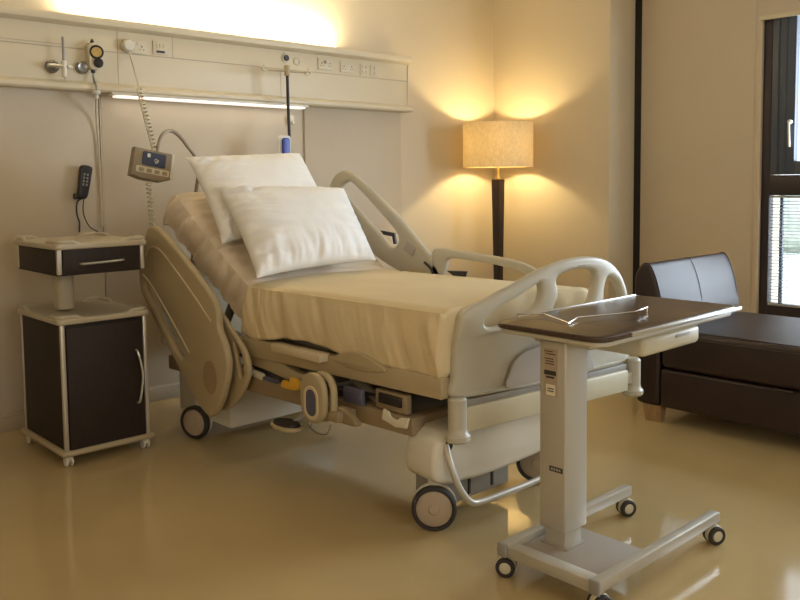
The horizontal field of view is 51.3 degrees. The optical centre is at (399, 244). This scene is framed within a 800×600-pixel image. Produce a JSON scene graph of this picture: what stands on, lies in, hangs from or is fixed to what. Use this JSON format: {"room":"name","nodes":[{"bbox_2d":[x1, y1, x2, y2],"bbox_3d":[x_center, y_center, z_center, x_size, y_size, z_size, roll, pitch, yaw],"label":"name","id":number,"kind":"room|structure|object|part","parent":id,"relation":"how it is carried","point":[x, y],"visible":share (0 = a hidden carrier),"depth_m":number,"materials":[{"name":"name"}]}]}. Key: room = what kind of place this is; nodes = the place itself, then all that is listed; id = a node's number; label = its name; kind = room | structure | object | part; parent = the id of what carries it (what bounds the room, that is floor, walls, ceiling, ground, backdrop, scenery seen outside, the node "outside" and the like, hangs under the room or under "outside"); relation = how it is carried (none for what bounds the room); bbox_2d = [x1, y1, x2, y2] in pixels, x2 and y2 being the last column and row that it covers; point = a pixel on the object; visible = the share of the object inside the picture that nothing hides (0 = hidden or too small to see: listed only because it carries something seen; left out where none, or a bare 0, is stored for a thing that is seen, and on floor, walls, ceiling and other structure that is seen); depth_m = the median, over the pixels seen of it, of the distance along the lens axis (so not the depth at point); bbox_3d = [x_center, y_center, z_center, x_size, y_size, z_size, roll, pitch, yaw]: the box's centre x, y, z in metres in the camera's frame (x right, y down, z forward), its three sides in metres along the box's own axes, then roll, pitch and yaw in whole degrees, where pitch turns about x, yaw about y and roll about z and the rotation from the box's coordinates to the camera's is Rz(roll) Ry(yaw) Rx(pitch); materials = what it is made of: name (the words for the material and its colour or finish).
{"room":"hospital room","nodes":[
{"label":"hospital room","id":0,"kind":"room"},
{"bbox_2d":[0,0,493,417],"bbox_3d":[-1.731,-0.525,4.528,6.860,2.900,0.150,-5,6,-43],"label":"wall","id":1,"kind":"structure","parent":0,"point":[449,43],"depth_m":6.16,"materials":[{"name":"paint"}]},
{"bbox_2d":[0,87,105,414],"bbox_3d":[-2.903,0.111,3.368,3.495,1.655,0.014,-5,6,-43],"label":"wall panel","id":2,"kind":"object","parent":1,"relation":"attached to","point":[46,136],"depth_m":4.29,"materials":[{"name":"beige paint"}]},
{"bbox_2d":[73,165,97,232],"bbox_3d":[-1.678,-0.244,4.434,0.107,0.358,0.059,-5,6,-43],"label":"handset","id":3,"kind":"object","parent":1,"relation":"attached to","point":[85,171],"visible":1,"depth_m":4.41,"materials":[{"name":"plastic"}]},
{"bbox_3d":[-1.666,-0.158,4.429,0.107,0.187,0.023,-4,5,-34],"label":"cord","id":4,"kind":"part","parent":3,"relation":"part of","materials":[{"name":"plastic"}]},
{"bbox_2d":[0,384,179,432],"bbox_3d":[-1.696,0.890,4.542,6.760,0.075,0.012,-5,6,-43],"label":"baseboard","id":5,"kind":"structure","parent":1,"relation":"attached to","point":[13,422],"depth_m":4.78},
{"bbox_2d":[98,95,107,296],"bbox_3d":[-1.616,0.006,4.555,0.008,1.655,0.018,-5,6,-43],"label":"trim","id":6,"kind":"structure","parent":1,"relation":"attached to","point":[99,107],"depth_m":4.52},
{"bbox_2d":[100,93,302,386],"bbox_3d":[-1.121,-0.035,5.019,1.340,1.655,0.008,-5,6,-43],"label":"wall panel","id":7,"kind":"object","parent":1,"relation":"attached to","point":[209,129],"depth_m":4.78,"materials":[{"name":"beige paint"}]},
{"bbox_2d":[0,5,412,112],"bbox_3d":[-2.035,-0.971,4.039,5.705,0.386,0.108,-5,6,-43],"label":"service trunking","id":8,"kind":"object","parent":1,"relation":"attached to","point":[198,63],"visible":0.95,"depth_m":4.78,"materials":[{"name":"beige plastic"}]},
{"bbox_2d":[45,37,72,77],"bbox_3d":[-1.746,-0.958,4.259,0.126,0.205,0.058,-5,6,-43],"label":"oxygen flowmeter","id":9,"kind":"object","parent":8,"relation":"attached to","point":[51,66],"visible":1,"depth_m":4.25,"materials":[{"name":"metal"}]},
{"bbox_2d":[75,39,103,226],"bbox_3d":[-1.630,-0.584,4.404,0.135,0.994,0.125,-5,6,-43],"label":"suction regulator","id":10,"kind":"object","parent":8,"relation":"attached to","point":[94,52],"visible":1,"depth_m":4.36,"materials":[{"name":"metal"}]},
{"bbox_3d":[-1.581,-0.954,4.369,0.052,0.052,0.026,-3,5,-23],"label":"knob","id":11,"kind":"part","parent":10,"relation":"part of","materials":[{"name":"plastic"}]},
{"bbox_2d":[125,40,146,54],"bbox_3d":[-1.446,-1.083,4.561,0.124,0.072,0.010,-5,6,-43],"label":"power socket","id":12,"kind":"object","parent":8,"relation":"attached to","point":[139,46],"visible":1,"depth_m":4.57,"materials":[{"name":"white plastic"}]},
{"bbox_2d":[121,39,156,150],"bbox_3d":[-1.355,-0.791,4.375,0.070,0.623,0.429,-4,5,-36],"label":"coiled cord","id":13,"kind":"object","parent":8,"relation":"hanging from","point":[127,45],"visible":0.98,"depth_m":4.41,"materials":[{"name":"white plastic"}]},
{"bbox_3d":[-1.431,-0.944,4.485,0.105,0.218,0.016,4,6,44],"label":"cord","id":14,"kind":"part","parent":13,"relation":"part of","materials":[{"name":"beige plastic"}]},
{"bbox_2d":[153,40,167,54],"bbox_3d":[-1.340,-1.101,4.659,0.090,0.076,0.010,-5,6,-43],"label":"switch plate","id":15,"kind":"object","parent":8,"relation":"attached to","point":[159,47],"visible":1,"depth_m":4.66,"materials":[{"name":"white plastic"}]},
{"bbox_2d":[107,92,308,108],"bbox_3d":[-1.079,-0.841,4.901,1.300,0.026,0.062,-5,6,-43],"label":"light","id":16,"kind":"object","parent":8,"relation":"attached to","point":[113,94],"visible":1,"depth_m":4.82,"materials":[{"name":"white plastic"}]},
{"bbox_2d":[281,53,289,62],"bbox_3d":[-0.715,-1.172,5.230,0.060,0.060,0.018,-5,6,-43],"label":"outlet","id":17,"kind":"object","parent":8,"relation":"attached to","point":[285,57],"visible":1,"depth_m":5.22,"materials":[{"name":"beige plastic"}]},
{"bbox_2d":[293,57,299,64],"bbox_3d":[-0.656,-1.165,5.293,0.052,0.052,0.007,-5,6,-43],"label":"outlet","id":18,"kind":"object","parent":8,"relation":"attached to","point":[296,60],"visible":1,"depth_m":5.29,"materials":[{"name":"beige plastic"}]},
{"bbox_2d":[318,58,332,69],"bbox_3d":[-0.485,-1.181,5.446,0.124,0.072,0.014,-5,6,-43],"label":"power socket","id":19,"kind":"object","parent":8,"relation":"attached to","point":[323,63],"visible":1,"depth_m":5.44,"materials":[{"name":"white plastic"}]},
{"bbox_2d":[340,61,354,72],"bbox_3d":[-0.350,-1.187,5.573,0.124,0.072,0.010,-5,6,-43],"label":"power socket","id":20,"kind":"object","parent":8,"relation":"attached to","point":[348,67],"visible":1,"depth_m":5.57,"materials":[{"name":"white plastic"}]},
{"bbox_2d":[360,64,367,75],"bbox_3d":[-0.245,-1.191,5.673,0.068,0.076,0.007,-5,6,-43],"label":"outlet plate","id":21,"kind":"object","parent":8,"relation":"attached to","point":[363,67],"visible":1,"depth_m":5.67,"materials":[{"name":"white plastic"}]},
{"bbox_2d":[370,65,377,76],"bbox_3d":[-0.179,-1.196,5.734,0.068,0.076,0.007,-5,6,-43],"label":"outlet plate","id":22,"kind":"object","parent":8,"relation":"attached to","point":[373,68],"visible":1,"depth_m":5.73,"materials":[{"name":"white plastic"}]},
{"bbox_2d":[290,115,294,124],"bbox_3d":[-0.694,-0.799,5.329,0.040,0.060,0.032,-5,6,-43],"label":"clip","id":23,"kind":"object","parent":1,"relation":"attached to","point":[292,121],"visible":0.69,"depth_m":5.32,"materials":[{"name":"beige plastic"}]},
{"bbox_2d":[303,107,401,269],"bbox_3d":[-0.304,-0.102,5.770,0.855,1.655,0.014,-5,6,-43],"label":"wall panel","id":24,"kind":"object","parent":1,"relation":"attached to","point":[365,143],"depth_m":5.76,"materials":[{"name":"beige paint"}]},
{"bbox_2d":[0,355,799,599],"bbox_3d":[0.861,1.122,2.260,7.390,0.100,7.150,-5,6,-43],"label":"floor","id":25,"kind":"structure","parent":0,"point":[253,511],"depth_m":3.13,"materials":[{"name":"plastic"}]},
{"bbox_2d":[14,232,154,466],"bbox_3d":[-1.505,0.462,3.966,0.438,1.011,0.560,-5,6,-43],"label":"locker","id":26,"kind":"object","parent":25,"relation":"on","point":[85,362],"visible":1,"depth_m":3.81,"materials":[{"name":"laminate"}]},
{"bbox_3d":[-1.821,0.053,3.990,0.020,0.114,0.020,-5,6,-43],"label":"corner post","id":27,"kind":"part","parent":26,"relation":"part of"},
{"bbox_3d":[-1.815,0.619,4.033,0.020,0.585,0.020,-5,6,-43],"label":"corner post","id":28,"kind":"part","parent":26,"relation":"part of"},
{"bbox_3d":[-1.488,0.077,3.631,0.020,0.114,0.020,-5,6,-43],"label":"corner post","id":29,"kind":"part","parent":26,"relation":"part of","materials":[{"name":"silver metal"}]},
{"bbox_3d":[-1.481,0.643,3.675,0.020,0.585,0.020,-5,6,-43],"label":"corner post","id":30,"kind":"part","parent":26,"relation":"part of","materials":[{"name":"silver metal"}]},
{"bbox_2d":[14,232,145,249],"bbox_3d":[-1.515,-0.021,3.934,0.430,0.043,0.538,-5,6,-43],"label":"tray","id":31,"kind":"object","parent":26,"relation":"on","point":[87,240],"depth_m":3.83,"materials":[{"name":"beige plastic"}]},
{"bbox_2d":[17,296,147,325],"bbox_3d":[-1.512,0.309,3.960,0.430,0.043,0.538,-5,6,-43],"label":"tray","id":32,"kind":"object","parent":26,"relation":"on","point":[97,310],"depth_m":3.87,"materials":[{"name":"beige plastic"}]},
{"bbox_3d":[-1.345,0.068,3.758,0.354,0.110,0.016,-5,6,-43],"label":"drawer","id":33,"kind":"part","parent":26,"relation":"part of","materials":[{"name":"laminate"}]},
{"bbox_3d":[-1.333,0.078,3.742,0.209,0.016,0.030,-5,6,-43],"label":"handle","id":34,"kind":"part","parent":26,"relation":"part of","materials":[{"name":"metal"}]},
{"bbox_3d":[-1.337,0.634,3.800,0.354,0.554,0.015,-5,6,-43],"label":"door","id":35,"kind":"part","parent":26,"relation":"part of","materials":[{"name":"laminate"}]},
{"bbox_3d":[-1.214,0.615,3.882,0.040,0.261,0.021,0,4,4],"label":"handle","id":36,"kind":"part","parent":26,"relation":"part of","materials":[{"name":"metal"}]},
{"bbox_3d":[-1.208,0.054,3.890,0.020,0.114,0.020,-5,6,-43],"label":"corner post","id":37,"kind":"part","parent":26,"relation":"part of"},
{"bbox_3d":[-1.201,0.620,3.933,0.020,0.585,0.020,-5,6,-43],"label":"corner post","id":38,"kind":"part","parent":26,"relation":"part of","materials":[{"name":"silver metal"}]},
{"bbox_2d":[139,170,642,530],"bbox_3d":[-0.186,0.298,3.911,1.266,1.317,2.263,-5,6,-43],"label":"hospital bed","id":39,"kind":"object","parent":25,"relation":"on","point":[464,428],"visible":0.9,"depth_m":3.28,"materials":[{"name":"grey plastic"}]},
{"bbox_2d":[127,129,198,265],"bbox_3d":[-1.185,-0.027,4.284,0.122,1.132,0.443,2,5,34],"label":"terminal","id":40,"kind":"object","parent":39,"relation":"attached to","point":[156,166],"visible":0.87,"depth_m":4.16,"materials":[{"name":"brown plastic"}]},
{"bbox_2d":[145,181,154,227],"bbox_3d":[-1.196,-0.047,4.197,0.154,0.549,0.055,0,4,9],"label":"coiled cord","id":41,"kind":"object","parent":40,"relation":"hanging from","point":[150,182],"visible":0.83,"depth_m":4.19,"materials":[{"name":"beige plastic"}]},
{"bbox_3d":[-1.134,-0.033,4.348,0.087,1.133,0.277,2,5,27],"label":"arm","id":42,"kind":"part","parent":40,"relation":"part of","materials":[{"name":"paint"}]},
{"bbox_3d":[-1.021,0.343,3.917,0.036,0.850,0.828,-5,6,-43],"label":"rail","id":43,"kind":"part","parent":39,"relation":"part of","materials":[{"name":"beige plastic"}]},
{"bbox_3d":[-1.000,0.282,4.686,0.750,0.450,0.030,-5,6,-43],"label":"headboard","id":44,"kind":"part","parent":39,"relation":"part of","materials":[{"name":"beige plastic"}]},
{"bbox_3d":[-0.781,0.520,3.762,0.025,0.480,0.388,-5,6,-43],"label":"rail arm","id":45,"kind":"part","parent":39,"relation":"part of","materials":[{"name":"beige plastic"}]},
{"bbox_3d":[-0.649,0.570,3.698,0.032,0.037,0.162,-4,6,-39],"label":"release lever","id":46,"kind":"part","parent":39,"relation":"part of","materials":[{"name":"white plastic"}]},
{"bbox_2d":[163,192,385,318],"bbox_3d":[-0.221,0.051,3.880,0.971,0.617,1.902,-5,6,-43],"label":"mattress","id":47,"kind":"object","parent":39,"relation":"on","point":[229,267],"visible":0.1,"depth_m":3.97,"materials":[{"name":"beige fabric"}]},
{"bbox_2d":[186,153,316,243],"bbox_3d":[-0.682,-0.254,4.199,0.750,0.435,0.424,-5,6,-43],"label":"pillow","id":48,"kind":"object","parent":47,"relation":"on","point":[278,169],"visible":0.56,"depth_m":4.09,"materials":[{"name":"white fabric"}]},
{"bbox_2d":[217,185,375,277],"bbox_3d":[-0.466,-0.087,4.026,0.783,0.404,0.398,-5,6,-43],"label":"pillow","id":49,"kind":"object","parent":47,"relation":"on","point":[282,229],"visible":1,"depth_m":3.88,"materials":[{"name":"white fabric"}]},
{"bbox_2d":[241,269,588,378],"bbox_3d":[0.057,0.288,3.621,1.004,0.260,1.198,-5,6,-43],"label":"blanket","id":50,"kind":"object","parent":47,"relation":"on","point":[405,320],"visible":0.85,"depth_m":3.28,"materials":[{"name":"beige fabric"}]},
{"bbox_2d":[261,64,310,152],"bbox_3d":[-0.659,-0.330,5.064,0.434,1.525,0.178,-5,6,-43],"label":"pole","id":51,"kind":"object","parent":39,"relation":"attached to","point":[286,70],"visible":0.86,"depth_m":5.09,"materials":[{"name":"metal"}]},
{"bbox_2d":[278,135,290,152],"bbox_3d":[-0.695,-0.574,5.051,0.095,0.175,0.027,-5,6,-43],"label":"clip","id":52,"kind":"object","parent":51,"relation":"hanging from","point":[284,142],"visible":0.5,"depth_m":5.04,"materials":[{"name":"blue plastic"}]},
{"bbox_3d":[-0.489,0.504,3.570,0.050,0.136,0.504,-5,6,-43],"label":"pivot arm","id":53,"kind":"part","parent":39,"relation":"part of","materials":[{"name":"beige plastic"}]},
{"bbox_3d":[-0.405,0.695,3.428,0.119,0.125,0.030,-1,4,-6],"label":"pedal arm","id":54,"kind":"part","parent":39,"relation":"part of","materials":[{"name":"grey plastic"}]},
{"bbox_3d":[0.033,0.408,3.624,0.730,0.025,1.140,-5,6,-43],"label":"deck panel","id":55,"kind":"part","parent":39,"relation":"part of","materials":[{"name":"beige plastic"}]},
{"bbox_3d":[-0.339,0.604,3.182,0.005,0.104,0.064,-5,6,-43],"label":"oval panel","id":56,"kind":"part","parent":39,"relation":"part of","materials":[{"name":"grey plastic"}]},
{"bbox_3d":[-0.329,0.586,3.190,0.028,0.195,0.150,-5,6,-43],"label":"foot rail","id":57,"kind":"part","parent":39,"relation":"part of","materials":[{"name":"beige plastic"}]},
{"bbox_3d":[-0.294,0.584,3.207,0.028,0.195,0.150,-5,6,-43],"label":"foot rail","id":58,"kind":"part","parent":39,"relation":"part of","materials":[{"name":"beige plastic"}]},
{"bbox_3d":[-0.224,0.645,3.178,0.100,0.060,0.226,-5,6,-43],"label":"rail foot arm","id":59,"kind":"part","parent":39,"relation":"part of"},
{"bbox_3d":[0.002,0.436,3.598,0.875,0.115,1.220,-5,6,-43],"label":"deck frame","id":60,"kind":"part","parent":39,"relation":"part of","materials":[{"name":"beige plastic"}]},
{"bbox_2d":[343,385,364,405],"bbox_3d":[-0.177,0.580,3.202,0.020,0.062,0.110,-5,6,-43],"label":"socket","id":61,"kind":"object","parent":39,"relation":"attached to","point":[353,396],"depth_m":3.19,"materials":[{"name":"plastic"}]},
{"bbox_3d":[-0.097,-0.118,4.523,0.036,0.583,0.919,-5,6,-43],"label":"rail","id":62,"kind":"part","parent":39,"relation":"part of","materials":[{"name":"grey plastic"}]},
{"bbox_3d":[-0.025,0.581,3.097,0.030,0.072,0.170,-5,6,-43],"label":"frame plate","id":63,"kind":"part","parent":39,"relation":"part of","materials":[{"name":"beige plastic"}]},
{"bbox_3d":[0.416,0.198,3.996,0.036,0.336,0.791,-5,6,-43],"label":"rail","id":64,"kind":"part","parent":39,"relation":"part of","materials":[{"name":"grey plastic"}]},
{"bbox_3d":[0.571,0.291,3.197,1.006,0.470,0.069,-4,6,-38],"label":"footboard","id":65,"kind":"part","parent":39,"relation":"part of","materials":[{"name":"grey plastic"}]},
{"bbox_3d":[0.580,0.448,3.175,0.492,0.143,0.015,-4,6,-38],"label":"panel","id":66,"kind":"part","parent":39,"relation":"part of","materials":[{"name":"beige plastic"}]},
{"bbox_3d":[0.959,0.559,3.519,0.058,0.050,0.050,-4,5,-38],"label":"bumper arm","id":67,"kind":"part","parent":39,"relation":"part of","materials":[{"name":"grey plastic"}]},
{"bbox_2d":[463,121,532,279],"bbox_3d":[0.743,-0.074,6.304,0.524,1.675,0.524,-5,6,-43],"label":"floor lamp","id":68,"kind":"object","parent":25,"relation":"on","point":[486,144],"visible":0.93,"depth_m":6.06,"materials":[{"name":"fabric"}]},
{"bbox_3d":[0.736,-0.745,6.253,0.524,0.330,0.524,-5,6,-43],"label":"lamp shade","id":69,"kind":"part","parent":68,"relation":"part of","materials":[{"name":"fabric"}]},
{"bbox_3d":[0.746,0.120,6.319,0.074,1.225,0.074,-5,6,-43],"label":"post","id":70,"kind":"part","parent":68,"relation":"part of","materials":[{"name":"brown wood"}]},
{"bbox_2d":[495,294,741,599],"bbox_3d":[0.748,0.623,2.810,0.949,0.814,0.484,-5,6,-43],"label":"table","id":71,"kind":"object","parent":25,"relation":"on","point":[558,547],"visible":1,"depth_m":2.62,"materials":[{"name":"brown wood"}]},
{"bbox_2d":[544,350,555,391],"bbox_3d":[0.468,0.395,2.596,0.002,0.128,0.045,-5,6,-43],"label":"print","id":72,"kind":"object","parent":71,"relation":"attached to","point":[549,355],"depth_m":2.60},
{"bbox_3d":[0.588,0.935,2.863,0.720,0.037,0.035,-5,6,-43],"label":"leg","id":73,"kind":"part","parent":71,"relation":"part of","materials":[{"name":"paint"}]},
{"bbox_3d":[0.630,0.232,2.718,0.468,0.018,0.173,-1,4,-10],"label":"wire rail","id":74,"kind":"part","parent":71,"relation":"part of","materials":[{"name":"silver metal"}]},
{"bbox_3d":[0.568,0.960,2.614,0.280,0.020,0.300,-5,6,-43],"label":"plate","id":75,"kind":"part","parent":71,"relation":"part of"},
{"bbox_3d":[0.820,0.952,2.615,0.720,0.037,0.035,-5,6,-43],"label":"leg","id":76,"kind":"part","parent":71,"relation":"part of","materials":[{"name":"paint"}]},
{"bbox_2d":[635,252,799,434],"bbox_3d":[2.179,0.520,3.911,0.889,0.819,1.938,-5,6,-43],"label":"daybed","id":77,"kind":"object","parent":25,"relation":"on","point":[741,367],"visible":0.72,"depth_m":4.10,"materials":[{"name":"brown leather"}]},
{"bbox_3d":[1.319,0.866,4.317,0.060,0.087,0.100,-5,6,-43],"label":"leg","id":78,"kind":"part","parent":77,"relation":"part of","materials":[{"name":"brown wood"}]},
{"bbox_3d":[1.587,0.594,4.579,0.860,0.415,0.135,-5,6,-43],"label":"panel","id":79,"kind":"part","parent":77,"relation":"part of","materials":[{"name":"brown leather"}]},
{"bbox_3d":[2.241,0.546,3.867,0.860,0.198,1.785,-5,6,-43],"label":"seat","id":80,"kind":"part","parent":77,"relation":"part of","materials":[{"name":"brown leather"}]},
{"bbox_2d":[494,0,634,299],"bbox_3d":[1.308,-0.718,6.602,0.630,2.900,1.230,-5,6,-43],"label":"wall","id":81,"kind":"structure","parent":0,"point":[566,68],"depth_m":6.19,"materials":[{"name":"paint"}]},
{"bbox_2d":[758,20,779,312],"bbox_3d":[3.860,-0.557,4.098,0.300,2.900,5.920,-5,6,-43],"label":"wall","id":82,"kind":"structure","parent":0,"point":[774,269],"depth_m":5.68,"materials":[{"name":"paint"}]},
{"bbox_2d":[633,0,641,293],"bbox_3d":[1.752,-0.688,6.138,0.012,2.900,0.054,-5,6,-43],"label":"trim","id":83,"kind":"structure","parent":82,"relation":"attached to","point":[638,3],"depth_m":6.13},
{"bbox_2d":[640,0,756,311],"bbox_3d":[2.056,-0.671,5.809,0.014,2.870,0.838,-5,6,-43],"label":"wall panel","id":84,"kind":"object","parent":82,"relation":"attached to","point":[698,85],"depth_m":5.77,"materials":[{"name":"beige paint"}]},
{"bbox_2d":[750,0,763,312],"bbox_3d":[2.354,-0.645,5.484,0.020,2.900,0.045,-5,6,-43],"label":"trim","id":85,"kind":"structure","parent":82,"relation":"attached to","point":[759,24],"depth_m":5.48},
{"bbox_2d":[759,15,799,317],"bbox_3d":[3.485,-0.506,4.478,0.342,2.150,2.980,-5,6,-43],"label":"window","id":86,"kind":"structure","parent":82,"relation":"in","point":[780,165],"depth_m":5.39,"materials":[{"name":"black plastic"}]},
{"bbox_2d":[768,196,799,307],"bbox_3d":[2.727,0.059,5.167,0.027,0.721,0.865,-5,6,-43],"label":"blind","id":87,"kind":"object","parent":86,"relation":"attached to","point":[788,197],"visible":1,"depth_m":5.41,"materials":[{"name":"white plastic"}]},
{"bbox_3d":[2.731,0.412,5.193,0.024,0.014,0.865,-5,6,-43],"label":"rail","id":88,"kind":"part","parent":87,"relation":"part of","materials":[{"name":"white metal"}]},
{"bbox_3d":[2.723,-0.293,5.140,0.024,0.014,0.865,-5,6,-43],"label":"rail","id":89,"kind":"part","parent":87,"relation":"part of","materials":[{"name":"white metal"}]},
{"bbox_3d":[2.511,0.048,5.399,0.002,0.708,0.002,-5,6,-43],"label":"cord","id":90,"kind":"part","parent":87,"relation":"part of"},
{"bbox_3d":[2.734,-1.002,5.095,0.068,1.134,0.893,-5,6,-43],"label":"sash","id":91,"kind":"part","parent":86,"relation":"part of","materials":[{"name":"black metal"}]},
{"bbox_3d":[2.486,-0.711,5.319,0.041,0.174,0.028,-5,6,-43],"label":"handle","id":92,"kind":"part","parent":86,"relation":"part of","materials":[{"name":"white plastic"}]},
{"bbox_2d":[760,0,799,20],"bbox_3d":[3.308,-1.589,4.324,0.070,0.413,2.900,-5,6,-43],"label":"roller blind","id":93,"kind":"object","parent":82,"relation":"attached to","point":[769,9],"visible":1,"depth_m":5.32,"materials":[{"name":"fabric"}]},
{"label":"outside","id":94,"kind":"structure","parent":0,"visible":0},
{"bbox_2d":[777,252,799,304],"bbox_3d":[15.521,0.225,17.093,34.110,0.100,55.000,-5,6,-43],"label":"ground","id":95,"kind":"structure","parent":94,"point":[794,277],"depth_m":13.42,"materials":[{"name":"white"}]},
{"bbox_2d":[778,195,799,252],"bbox_3d":[8.208,-0.558,19.129,1.866,1.586,12.000,-5,6,-43],"label":"hedge","id":96,"kind":"object","parent":95,"relation":"on","point":[786,199],"visible":0.02,"depth_m":17.79,"materials":[{"name":"green plant"}]}
]}

